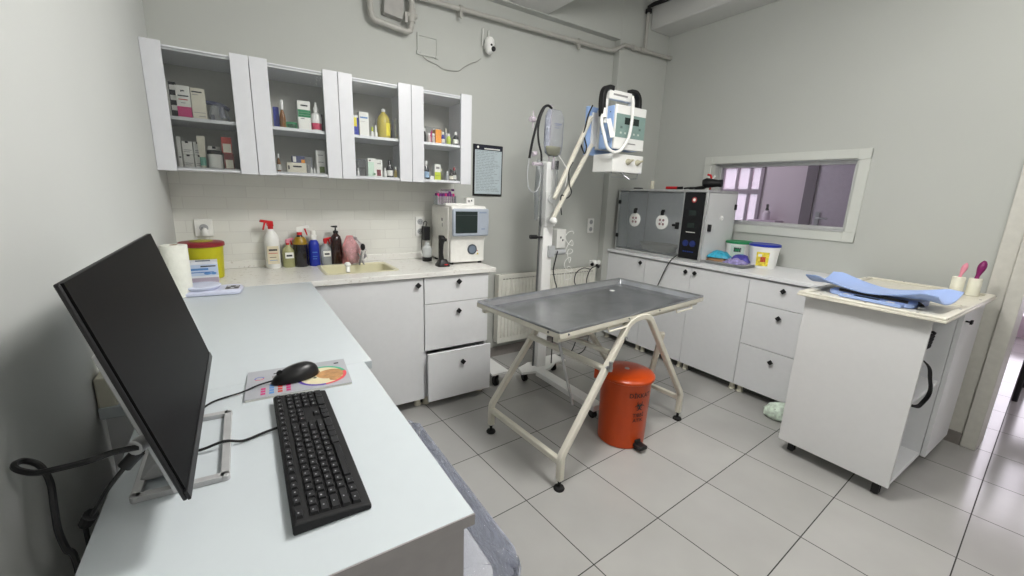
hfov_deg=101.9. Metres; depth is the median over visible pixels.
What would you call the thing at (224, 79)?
upper cabinet
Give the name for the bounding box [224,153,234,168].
box
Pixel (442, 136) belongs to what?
medicine bottle
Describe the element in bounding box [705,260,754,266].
tray
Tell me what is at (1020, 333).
wall
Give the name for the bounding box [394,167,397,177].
medicine bottle
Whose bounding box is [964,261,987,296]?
roller
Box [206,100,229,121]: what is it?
instrument
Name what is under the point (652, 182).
vial
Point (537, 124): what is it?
hose
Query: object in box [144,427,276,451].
cable
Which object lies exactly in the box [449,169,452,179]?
medicine bottle
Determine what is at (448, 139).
medicine bottle
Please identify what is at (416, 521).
desk
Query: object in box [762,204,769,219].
spray bottle
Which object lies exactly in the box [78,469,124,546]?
power cable
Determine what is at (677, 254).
cable
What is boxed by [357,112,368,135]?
box
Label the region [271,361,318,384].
mouse
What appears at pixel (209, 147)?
box
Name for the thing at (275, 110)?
box
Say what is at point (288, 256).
spray bottle
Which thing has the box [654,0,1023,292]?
wall
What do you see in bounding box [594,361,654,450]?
waste bin
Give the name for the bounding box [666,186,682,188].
marker pen
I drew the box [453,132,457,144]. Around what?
medicine bottle
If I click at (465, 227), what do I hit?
blood analyser
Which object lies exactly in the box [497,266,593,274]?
grille
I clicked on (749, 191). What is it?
window
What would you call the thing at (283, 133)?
shelf
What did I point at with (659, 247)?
plastic basin
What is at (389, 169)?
medicine bottle
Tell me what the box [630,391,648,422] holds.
print
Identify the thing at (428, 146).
shelf
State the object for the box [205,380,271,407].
cable
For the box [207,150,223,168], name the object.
jar
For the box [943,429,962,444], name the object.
baseboard
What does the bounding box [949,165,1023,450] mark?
door frame
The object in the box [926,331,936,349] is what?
cable bundle
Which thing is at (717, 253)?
package
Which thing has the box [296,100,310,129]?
box
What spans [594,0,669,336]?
wall
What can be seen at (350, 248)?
bag
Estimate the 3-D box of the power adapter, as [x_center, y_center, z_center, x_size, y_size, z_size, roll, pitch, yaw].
[-0.632,-0.352,3.022,0.058,0.274,0.060,-6,15,-33]
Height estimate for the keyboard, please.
0.023 m
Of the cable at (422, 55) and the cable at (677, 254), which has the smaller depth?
the cable at (422, 55)
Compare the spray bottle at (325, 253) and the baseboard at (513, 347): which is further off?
the baseboard at (513, 347)
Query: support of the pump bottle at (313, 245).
on the countertop at (409, 265)
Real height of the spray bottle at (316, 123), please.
0.152 m
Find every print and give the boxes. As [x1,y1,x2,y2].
[254,362,345,394]
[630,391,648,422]
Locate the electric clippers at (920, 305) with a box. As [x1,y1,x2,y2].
[917,302,925,309]
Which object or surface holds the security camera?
attached to the wall at (527, 71)
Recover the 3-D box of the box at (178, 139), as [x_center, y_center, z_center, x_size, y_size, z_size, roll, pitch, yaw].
[-1.624,-0.666,2.033,0.014,0.141,0.051,-6,15,-33]
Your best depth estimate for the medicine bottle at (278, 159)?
2.27 m
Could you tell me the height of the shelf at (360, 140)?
0.016 m
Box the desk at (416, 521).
[75,362,474,575]
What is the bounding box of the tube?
[196,136,206,167]
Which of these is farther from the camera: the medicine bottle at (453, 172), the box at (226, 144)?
the medicine bottle at (453, 172)
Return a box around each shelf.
[170,115,236,131]
[272,126,325,139]
[354,134,398,145]
[424,142,459,150]
[748,219,782,222]
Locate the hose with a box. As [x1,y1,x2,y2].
[527,104,552,192]
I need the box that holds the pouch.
[425,126,439,141]
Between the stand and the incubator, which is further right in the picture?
the incubator
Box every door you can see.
[798,164,855,226]
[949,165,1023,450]
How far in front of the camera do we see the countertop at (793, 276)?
3.04 m
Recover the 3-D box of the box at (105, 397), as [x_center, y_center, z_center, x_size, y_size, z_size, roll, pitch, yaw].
[-0.900,0.187,0.938,0.053,0.141,0.080,-6,15,-33]
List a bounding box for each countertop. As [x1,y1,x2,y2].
[98,282,371,470]
[219,252,495,286]
[607,248,829,287]
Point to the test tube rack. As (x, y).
(435, 196)
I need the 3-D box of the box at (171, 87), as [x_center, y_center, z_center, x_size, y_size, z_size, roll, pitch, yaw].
[-1.616,-0.898,1.986,0.026,0.155,0.051,-6,15,-33]
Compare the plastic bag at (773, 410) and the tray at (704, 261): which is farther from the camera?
the tray at (704, 261)
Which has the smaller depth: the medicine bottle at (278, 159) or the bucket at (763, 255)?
the medicine bottle at (278, 159)
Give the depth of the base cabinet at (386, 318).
2.51 m
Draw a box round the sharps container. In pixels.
[177,239,224,277]
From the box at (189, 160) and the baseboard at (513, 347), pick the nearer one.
the box at (189, 160)
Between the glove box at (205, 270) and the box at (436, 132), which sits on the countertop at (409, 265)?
the glove box at (205, 270)
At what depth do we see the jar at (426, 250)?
2.93 m
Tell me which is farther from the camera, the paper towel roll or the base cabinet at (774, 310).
the base cabinet at (774, 310)
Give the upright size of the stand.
2.042 m
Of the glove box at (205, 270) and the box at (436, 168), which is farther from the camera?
the box at (436, 168)
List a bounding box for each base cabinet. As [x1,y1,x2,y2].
[315,278,424,405]
[422,273,489,404]
[603,252,646,349]
[637,258,692,366]
[679,267,751,388]
[733,277,809,402]
[778,276,996,494]
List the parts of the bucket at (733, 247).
lid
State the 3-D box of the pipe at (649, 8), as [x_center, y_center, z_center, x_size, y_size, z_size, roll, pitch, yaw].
[1.747,-2.302,2.953,0.088,0.097,1.884,-7,16,-34]
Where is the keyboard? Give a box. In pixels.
[273,390,371,535]
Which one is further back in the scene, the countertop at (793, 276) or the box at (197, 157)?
the countertop at (793, 276)
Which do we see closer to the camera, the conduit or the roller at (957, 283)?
the roller at (957, 283)
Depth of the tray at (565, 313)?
2.35 m
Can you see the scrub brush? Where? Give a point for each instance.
(362, 246)
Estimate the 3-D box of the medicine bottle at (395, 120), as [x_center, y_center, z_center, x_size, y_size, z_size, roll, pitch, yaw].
[-0.712,-0.974,2.548,0.018,0.118,0.018,-6,15,-33]
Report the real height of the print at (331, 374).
0.001 m
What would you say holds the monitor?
on the desk at (416, 521)
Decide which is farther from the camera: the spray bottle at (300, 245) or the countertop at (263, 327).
the spray bottle at (300, 245)
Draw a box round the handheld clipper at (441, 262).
[435,235,449,266]
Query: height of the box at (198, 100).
0.139 m
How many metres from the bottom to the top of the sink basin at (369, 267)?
0.150 m
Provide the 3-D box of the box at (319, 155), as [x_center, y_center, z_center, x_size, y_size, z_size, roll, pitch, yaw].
[-1.108,-0.725,2.401,0.045,0.129,0.051,-6,15,-33]
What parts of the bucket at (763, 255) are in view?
lid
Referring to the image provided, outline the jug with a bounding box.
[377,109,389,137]
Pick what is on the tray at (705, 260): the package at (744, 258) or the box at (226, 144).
the package at (744, 258)
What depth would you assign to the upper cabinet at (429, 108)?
2.77 m
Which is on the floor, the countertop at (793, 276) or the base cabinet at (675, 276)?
the base cabinet at (675, 276)
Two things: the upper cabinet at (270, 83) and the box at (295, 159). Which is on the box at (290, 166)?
the box at (295, 159)
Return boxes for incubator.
[614,189,737,262]
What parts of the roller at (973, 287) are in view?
handle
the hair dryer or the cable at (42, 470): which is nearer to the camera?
the cable at (42, 470)
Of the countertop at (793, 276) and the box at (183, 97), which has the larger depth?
the countertop at (793, 276)
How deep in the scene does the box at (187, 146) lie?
2.04 m
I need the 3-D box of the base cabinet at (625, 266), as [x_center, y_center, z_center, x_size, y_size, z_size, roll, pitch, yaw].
[1.275,0.094,4.124,0.583,0.876,0.450,-6,15,-33]
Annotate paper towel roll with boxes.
[159,244,192,297]
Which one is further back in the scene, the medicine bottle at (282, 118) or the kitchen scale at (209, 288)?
the medicine bottle at (282, 118)
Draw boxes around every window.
[702,148,873,242]
[722,167,765,219]
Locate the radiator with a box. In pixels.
[493,266,595,343]
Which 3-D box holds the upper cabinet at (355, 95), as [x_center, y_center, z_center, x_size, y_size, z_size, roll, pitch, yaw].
[-0.878,-0.957,2.571,0.413,0.565,0.330,-6,15,-33]
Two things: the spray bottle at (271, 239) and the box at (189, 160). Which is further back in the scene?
the spray bottle at (271, 239)
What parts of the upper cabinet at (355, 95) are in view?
panel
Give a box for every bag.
[342,235,366,264]
[544,109,567,207]
[763,402,784,421]
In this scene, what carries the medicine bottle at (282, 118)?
on the upper cabinet at (270, 83)
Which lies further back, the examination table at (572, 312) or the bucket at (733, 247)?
the bucket at (733, 247)
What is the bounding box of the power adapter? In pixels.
[421,221,429,249]
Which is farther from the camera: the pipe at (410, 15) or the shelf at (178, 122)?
the pipe at (410, 15)
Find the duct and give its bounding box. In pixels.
[382,0,402,21]
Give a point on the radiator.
(505, 330)
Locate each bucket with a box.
[726,240,751,257]
[749,242,781,268]
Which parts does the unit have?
plate, handle, control panel, handle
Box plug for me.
[201,228,208,235]
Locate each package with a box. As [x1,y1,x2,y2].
[706,257,726,261]
[707,250,731,258]
[723,258,747,264]
[731,254,749,263]
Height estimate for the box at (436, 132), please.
0.085 m
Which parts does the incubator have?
panel, port door, floor panel, port door, panel, control panel, door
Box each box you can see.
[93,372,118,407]
[168,81,177,115]
[174,84,192,117]
[176,136,183,166]
[181,141,193,154]
[183,154,195,166]
[189,259,219,282]
[190,88,207,118]
[193,142,198,154]
[195,155,200,166]
[208,146,219,150]
[221,137,232,153]
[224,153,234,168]
[272,107,279,126]
[285,162,306,172]
[286,122,296,127]
[291,156,304,162]
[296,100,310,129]
[315,150,325,173]
[353,115,358,134]
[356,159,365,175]
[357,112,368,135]
[366,158,375,175]
[376,160,382,176]
[432,164,440,179]
[433,129,440,142]
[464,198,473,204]
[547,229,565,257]
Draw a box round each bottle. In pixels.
[259,219,281,268]
[277,154,280,171]
[279,100,286,126]
[282,238,294,267]
[293,225,308,266]
[308,230,320,265]
[311,102,321,130]
[320,237,331,264]
[330,225,342,263]
[374,125,377,136]
[386,160,392,176]
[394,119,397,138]
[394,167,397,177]
[424,161,428,178]
[441,132,444,143]
[446,134,450,143]
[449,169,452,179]
[452,167,455,180]
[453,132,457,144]
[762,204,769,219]
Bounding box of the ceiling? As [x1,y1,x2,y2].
[505,0,573,13]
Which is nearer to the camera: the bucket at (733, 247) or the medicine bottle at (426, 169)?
the medicine bottle at (426, 169)
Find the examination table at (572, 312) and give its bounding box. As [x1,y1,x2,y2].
[477,278,703,492]
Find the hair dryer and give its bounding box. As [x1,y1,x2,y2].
[693,178,722,189]
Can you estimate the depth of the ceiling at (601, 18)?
3.40 m
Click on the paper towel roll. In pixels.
(175, 256)
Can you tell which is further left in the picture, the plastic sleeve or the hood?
the hood
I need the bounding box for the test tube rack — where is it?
[434,195,467,204]
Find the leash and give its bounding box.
[911,360,932,407]
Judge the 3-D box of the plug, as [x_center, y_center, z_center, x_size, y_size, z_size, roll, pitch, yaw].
[-1.726,-0.316,2.336,0.038,0.045,0.037,-6,15,-33]
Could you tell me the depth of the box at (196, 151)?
2.06 m
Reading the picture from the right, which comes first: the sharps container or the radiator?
the radiator
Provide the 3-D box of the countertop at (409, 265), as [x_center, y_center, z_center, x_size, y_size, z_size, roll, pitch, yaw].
[-0.985,-0.068,2.579,1.723,0.191,0.564,-6,15,-33]
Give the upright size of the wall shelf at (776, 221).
0.025 m
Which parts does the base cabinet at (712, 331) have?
leg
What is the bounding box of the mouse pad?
[244,359,351,402]
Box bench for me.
[407,419,520,575]
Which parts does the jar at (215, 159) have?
lid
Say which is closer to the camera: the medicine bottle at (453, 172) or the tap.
the tap
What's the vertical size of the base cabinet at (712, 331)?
0.876 m
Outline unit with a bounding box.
[583,84,646,179]
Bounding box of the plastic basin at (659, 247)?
[640,241,677,252]
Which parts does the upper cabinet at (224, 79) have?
panel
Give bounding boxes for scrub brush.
[358,244,364,264]
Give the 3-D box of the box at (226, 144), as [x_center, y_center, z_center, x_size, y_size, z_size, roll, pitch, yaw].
[-1.477,-0.737,2.151,0.044,0.079,0.051,-6,15,-33]
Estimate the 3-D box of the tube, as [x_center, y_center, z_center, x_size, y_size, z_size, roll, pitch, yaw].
[-1.532,-0.672,2.053,0.026,0.150,0.026,5,13,11]
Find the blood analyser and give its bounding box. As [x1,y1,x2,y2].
[432,204,488,264]
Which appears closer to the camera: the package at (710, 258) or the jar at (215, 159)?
the jar at (215, 159)
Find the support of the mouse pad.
on the desk at (416, 521)
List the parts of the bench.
seat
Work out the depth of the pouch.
2.85 m
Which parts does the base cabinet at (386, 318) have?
leg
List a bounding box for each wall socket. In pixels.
[193,219,213,235]
[415,217,424,235]
[587,218,593,232]
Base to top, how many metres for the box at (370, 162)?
0.106 m
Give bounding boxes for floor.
[396,334,1023,575]
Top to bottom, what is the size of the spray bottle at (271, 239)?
0.290 m
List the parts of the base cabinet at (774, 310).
leg, drawer, drawer, drawer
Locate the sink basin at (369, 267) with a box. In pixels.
[317,262,398,274]
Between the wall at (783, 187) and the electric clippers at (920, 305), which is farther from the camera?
the wall at (783, 187)
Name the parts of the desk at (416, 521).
panel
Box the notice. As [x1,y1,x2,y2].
[472,144,502,195]
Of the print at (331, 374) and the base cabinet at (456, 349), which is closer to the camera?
the print at (331, 374)
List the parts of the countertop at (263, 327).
support panel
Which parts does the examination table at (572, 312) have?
leg frame, tilt rod, rail handle, leg frame, rail handle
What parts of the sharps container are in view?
lid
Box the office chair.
[1011,362,1023,401]
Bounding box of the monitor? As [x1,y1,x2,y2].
[53,233,232,503]
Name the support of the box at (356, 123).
on the upper cabinet at (355, 95)
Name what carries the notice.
attached to the wall at (527, 71)
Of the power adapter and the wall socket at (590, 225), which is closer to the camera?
the power adapter
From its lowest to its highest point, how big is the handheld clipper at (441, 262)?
0.205 m
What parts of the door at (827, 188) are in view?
frame, handle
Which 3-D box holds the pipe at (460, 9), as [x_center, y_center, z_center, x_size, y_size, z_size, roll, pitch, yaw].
[0.229,-2.139,3.169,2.976,0.464,0.115,-6,15,-31]
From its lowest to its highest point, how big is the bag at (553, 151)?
0.656 m
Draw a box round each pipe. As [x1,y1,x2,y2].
[367,0,416,34]
[420,0,671,60]
[645,0,669,13]
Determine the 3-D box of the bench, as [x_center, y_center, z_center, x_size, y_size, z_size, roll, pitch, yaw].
[-0.396,0.871,1.355,0.504,0.467,0.865,-6,15,-33]
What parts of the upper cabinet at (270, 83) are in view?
panel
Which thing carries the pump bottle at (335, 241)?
on the countertop at (409, 265)
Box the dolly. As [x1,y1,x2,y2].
[490,358,507,385]
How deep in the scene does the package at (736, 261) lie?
3.15 m
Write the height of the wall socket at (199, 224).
0.095 m
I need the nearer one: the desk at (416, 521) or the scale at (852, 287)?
the desk at (416, 521)
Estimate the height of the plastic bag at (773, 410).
0.105 m
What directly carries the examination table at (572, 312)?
on the floor
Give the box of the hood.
[484,36,494,48]
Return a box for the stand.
[518,105,598,417]
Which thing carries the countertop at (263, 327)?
on the floor
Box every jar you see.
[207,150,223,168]
[422,242,431,261]
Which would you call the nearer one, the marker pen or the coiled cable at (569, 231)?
the coiled cable at (569, 231)
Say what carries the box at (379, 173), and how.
in the upper cabinet at (355, 95)
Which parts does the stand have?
height lever, plate, rail, arm knob, arm, arm, wrist plate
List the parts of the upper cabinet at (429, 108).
panel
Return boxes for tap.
[344,262,350,272]
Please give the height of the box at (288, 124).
0.035 m
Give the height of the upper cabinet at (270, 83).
0.565 m
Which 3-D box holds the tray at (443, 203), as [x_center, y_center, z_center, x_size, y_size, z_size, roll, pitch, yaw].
[-0.389,-0.580,2.876,0.170,0.014,0.040,-6,15,-33]
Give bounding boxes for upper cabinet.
[138,36,258,174]
[248,56,342,178]
[332,72,411,181]
[396,85,471,184]
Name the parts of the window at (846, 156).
frame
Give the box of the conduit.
[416,32,438,59]
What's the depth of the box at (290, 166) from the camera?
2.29 m
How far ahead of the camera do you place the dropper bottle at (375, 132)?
2.47 m
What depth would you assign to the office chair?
3.11 m
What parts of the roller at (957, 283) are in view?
handle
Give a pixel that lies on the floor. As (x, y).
(715, 490)
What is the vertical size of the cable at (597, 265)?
0.777 m
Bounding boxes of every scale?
[186,281,243,296]
[806,272,963,308]
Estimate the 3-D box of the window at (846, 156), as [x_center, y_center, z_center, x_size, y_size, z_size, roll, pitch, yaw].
[2.123,-0.752,3.353,0.166,0.630,1.203,-6,15,-33]
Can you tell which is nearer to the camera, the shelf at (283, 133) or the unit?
the shelf at (283, 133)
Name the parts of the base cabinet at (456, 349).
leg, drawer, drawer, drawer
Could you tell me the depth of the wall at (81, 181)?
0.79 m
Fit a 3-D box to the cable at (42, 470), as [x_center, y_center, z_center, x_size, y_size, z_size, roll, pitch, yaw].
[-0.611,0.432,0.611,0.165,0.439,0.044,2,13,-1]
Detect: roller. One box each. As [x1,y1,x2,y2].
[949,263,968,291]
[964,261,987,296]
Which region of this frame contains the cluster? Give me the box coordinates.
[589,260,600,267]
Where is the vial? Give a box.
[650,181,654,188]
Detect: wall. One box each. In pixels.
[0,0,176,575]
[142,0,614,347]
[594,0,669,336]
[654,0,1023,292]
[758,166,807,223]
[1016,313,1023,337]
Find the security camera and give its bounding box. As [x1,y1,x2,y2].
[482,28,495,54]
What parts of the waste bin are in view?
lid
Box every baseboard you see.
[490,335,587,356]
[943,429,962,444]
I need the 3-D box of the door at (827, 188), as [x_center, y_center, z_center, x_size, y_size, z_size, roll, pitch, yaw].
[3.664,-0.549,4.409,0.124,2.170,1.170,-6,15,-33]
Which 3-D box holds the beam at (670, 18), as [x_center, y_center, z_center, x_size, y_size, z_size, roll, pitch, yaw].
[2.714,-2.034,1.827,0.280,0.360,4.890,-6,15,-33]
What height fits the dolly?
0.112 m
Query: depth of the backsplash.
2.59 m
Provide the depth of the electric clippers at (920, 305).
1.92 m
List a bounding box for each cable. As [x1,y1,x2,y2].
[9,445,138,573]
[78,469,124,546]
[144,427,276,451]
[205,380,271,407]
[422,55,480,71]
[558,265,599,355]
[564,231,573,279]
[657,254,678,285]
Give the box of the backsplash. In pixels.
[167,171,453,260]
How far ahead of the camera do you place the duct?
2.61 m
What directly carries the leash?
hanging from the base cabinet at (857, 373)
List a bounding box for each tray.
[443,203,467,204]
[477,278,703,342]
[704,261,754,268]
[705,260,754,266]
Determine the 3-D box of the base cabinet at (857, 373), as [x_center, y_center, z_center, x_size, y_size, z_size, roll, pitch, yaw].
[2.072,0.487,2.344,1.003,0.952,0.570,-6,15,-33]
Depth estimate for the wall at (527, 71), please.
3.10 m
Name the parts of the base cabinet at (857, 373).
cabinet top, door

